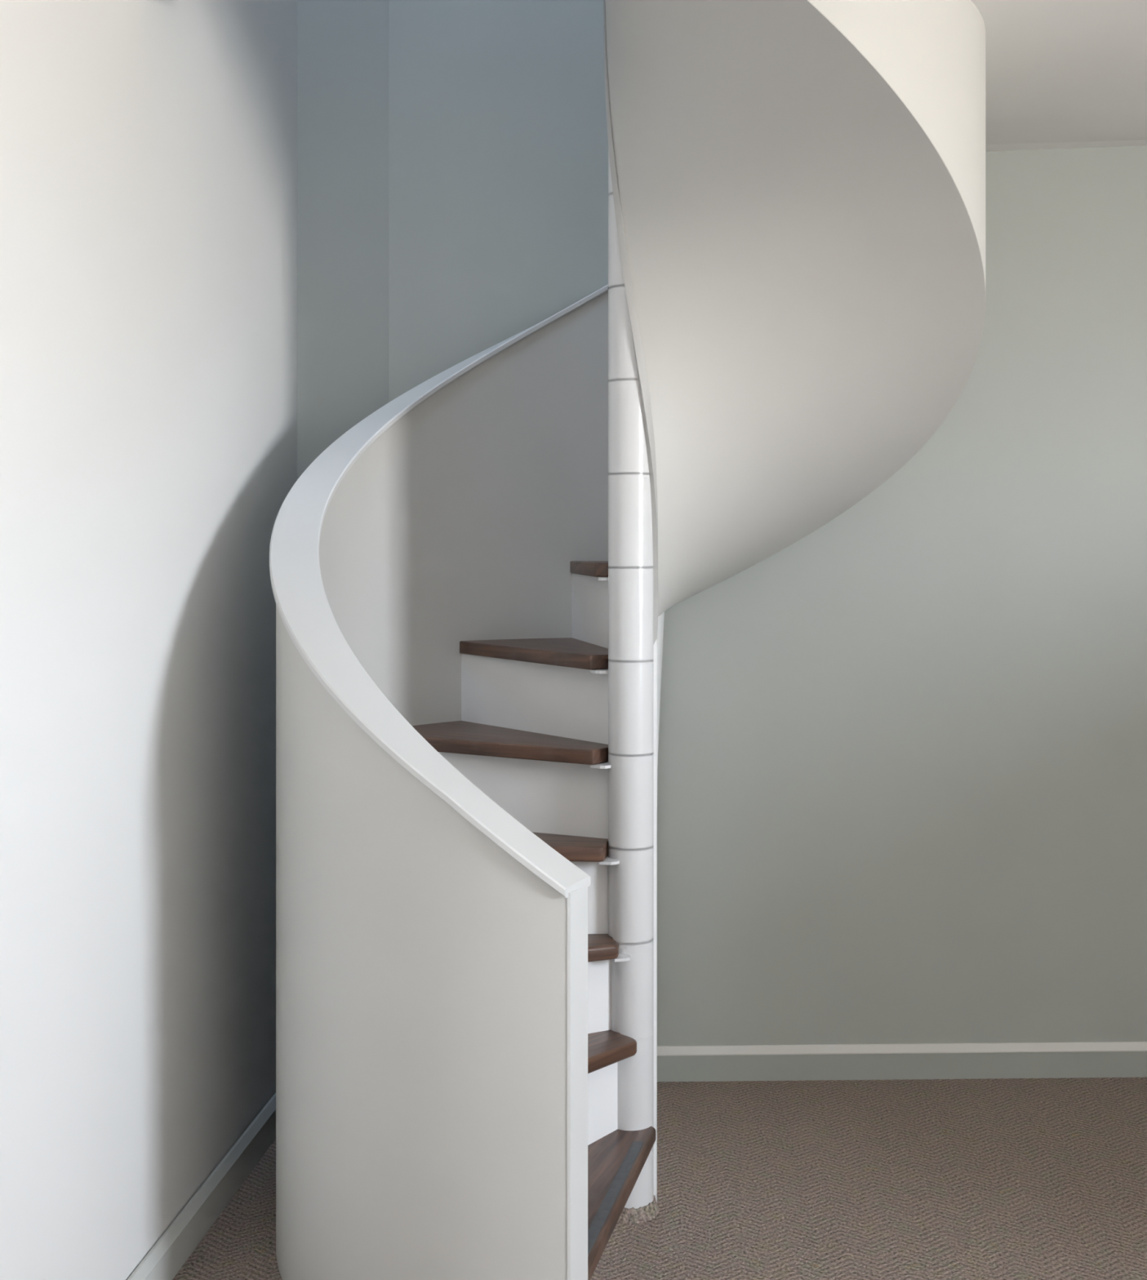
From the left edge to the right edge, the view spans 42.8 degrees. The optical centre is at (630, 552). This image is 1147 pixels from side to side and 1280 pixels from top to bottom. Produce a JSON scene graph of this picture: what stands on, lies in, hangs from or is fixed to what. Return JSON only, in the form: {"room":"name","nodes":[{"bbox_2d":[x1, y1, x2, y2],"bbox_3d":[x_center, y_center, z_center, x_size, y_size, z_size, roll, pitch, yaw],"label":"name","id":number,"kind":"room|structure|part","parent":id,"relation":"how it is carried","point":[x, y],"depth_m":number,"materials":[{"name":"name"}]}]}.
{"room":"stairwell","nodes":[
{"label":"stairwell","id":0,"kind":"room"},
{"bbox_2d":[0,0,297,1279],"bbox_3d":[-1.021,-1.251,1.058,0.150,5.200,5.728,0,0,3],"label":"wall","id":1,"kind":"structure","parent":0,"point":[148,148],"depth_m":2.59,"materials":[{"name":"white paint"}]},
{"bbox_2d":[127,1092,275,1279],"bbox_3d":[-0.942,1.306,1.013,0.017,0.087,5.234,0,0,3],"label":"baseboard","id":2,"kind":"structure","parent":1,"relation":"attached to","point":[169,1254],"depth_m":2.92,"materials":[{"name":"grey paint"}]},
{"bbox_2d":[172,1076,1146,1279],"bbox_3d":[1.150,1.395,1.150,4.900,0.148,5.900,0,0,0],"label":"floor","id":3,"kind":"structure","parent":0,"point":[979,1179],"depth_m":3.09,"materials":[{"name":"brown carpet"}]},
{"bbox_2d":[269,0,985,1279],"bbox_3d":[0.000,-0.382,3.000,1.439,3.463,1.439,0,0,-27],"label":"spiral staircase","id":4,"kind":"structure","parent":3,"relation":"on","point":[473,584],"depth_m":2.84,"materials":[{"name":"white paint"}]},
{"bbox_3d":[0.000,-0.786,3.000,1.439,2.656,1.439,0,0,0],"label":"cap rail","id":5,"kind":"part","parent":4,"relation":"part of","materials":[{"name":"white paint"}]},
{"bbox_3d":[-0.051,0.245,3.016,0.060,0.006,0.041,0,0,-37],"label":"support plate","id":6,"kind":"part","parent":4,"relation":"part of","materials":[{"name":"white metal"}]},
{"bbox_3d":[-0.053,0.435,2.992,0.041,0.006,0.060,0,0,26],"label":"support plate","id":7,"kind":"part","parent":4,"relation":"part of","materials":[{"name":"white metal"}]},
{"bbox_3d":[-0.038,0.056,3.037,0.060,0.006,0.041,0,0,-11],"label":"support plate","id":8,"kind":"part","parent":4,"relation":"part of","materials":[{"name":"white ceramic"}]},
{"bbox_3d":[-0.044,0.625,2.970,0.041,0.006,0.060,0,0,0],"label":"support plate","id":9,"kind":"part","parent":4,"relation":"part of","materials":[{"name":"white metal"}]},
{"bbox_3d":[-0.026,0.816,2.953,0.041,0.006,0.060,0,0,-26],"label":"support plate","id":10,"kind":"part","parent":4,"relation":"part of","materials":[{"name":"white metal"}]},
{"bbox_3d":[0.064,0.744,3.350,0.041,1.209,0.676,0,0,0],"label":"under stair panel","id":11,"kind":"part","parent":4,"relation":"part of","materials":[{"name":"white paint"}]},
{"bbox_2d":[388,0,1146,1045],"bbox_3d":[1.394,-1.251,3.908,4.413,5.200,0.385,0,0,0],"label":"wall","id":12,"kind":"structure","parent":0,"point":[901,771],"depth_m":3.75,"materials":[{"name":"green paint"}]},
{"bbox_2d":[297,0,388,479],"bbox_3d":[-0.726,-1.251,3.694,0.222,5.200,0.152,0,0,0],"label":"corner boxing","id":13,"kind":"structure","parent":12,"relation":"attached to","point":[343,45],"depth_m":3.67,"materials":[{"name":"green paint"}]},
{"bbox_2d":[657,1041,1146,1081],"bbox_3d":[1.400,1.306,3.768,4.001,0.087,0.017,0,0,-2],"label":"baseboard","id":14,"kind":"structure","parent":12,"relation":"attached to","point":[1094,1059],"depth_m":3.74,"materials":[{"name":"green paint"}]},
{"bbox_2d":[970,0,1146,151],"bbox_3d":[1.160,-1.130,1.114,4.480,0.260,5.429,0,0,0],"label":"ceiling","id":15,"kind":"structure","parent":0,"point":[1060,73],"depth_m":3.10,"materials":[{"name":"paint"}]}
]}

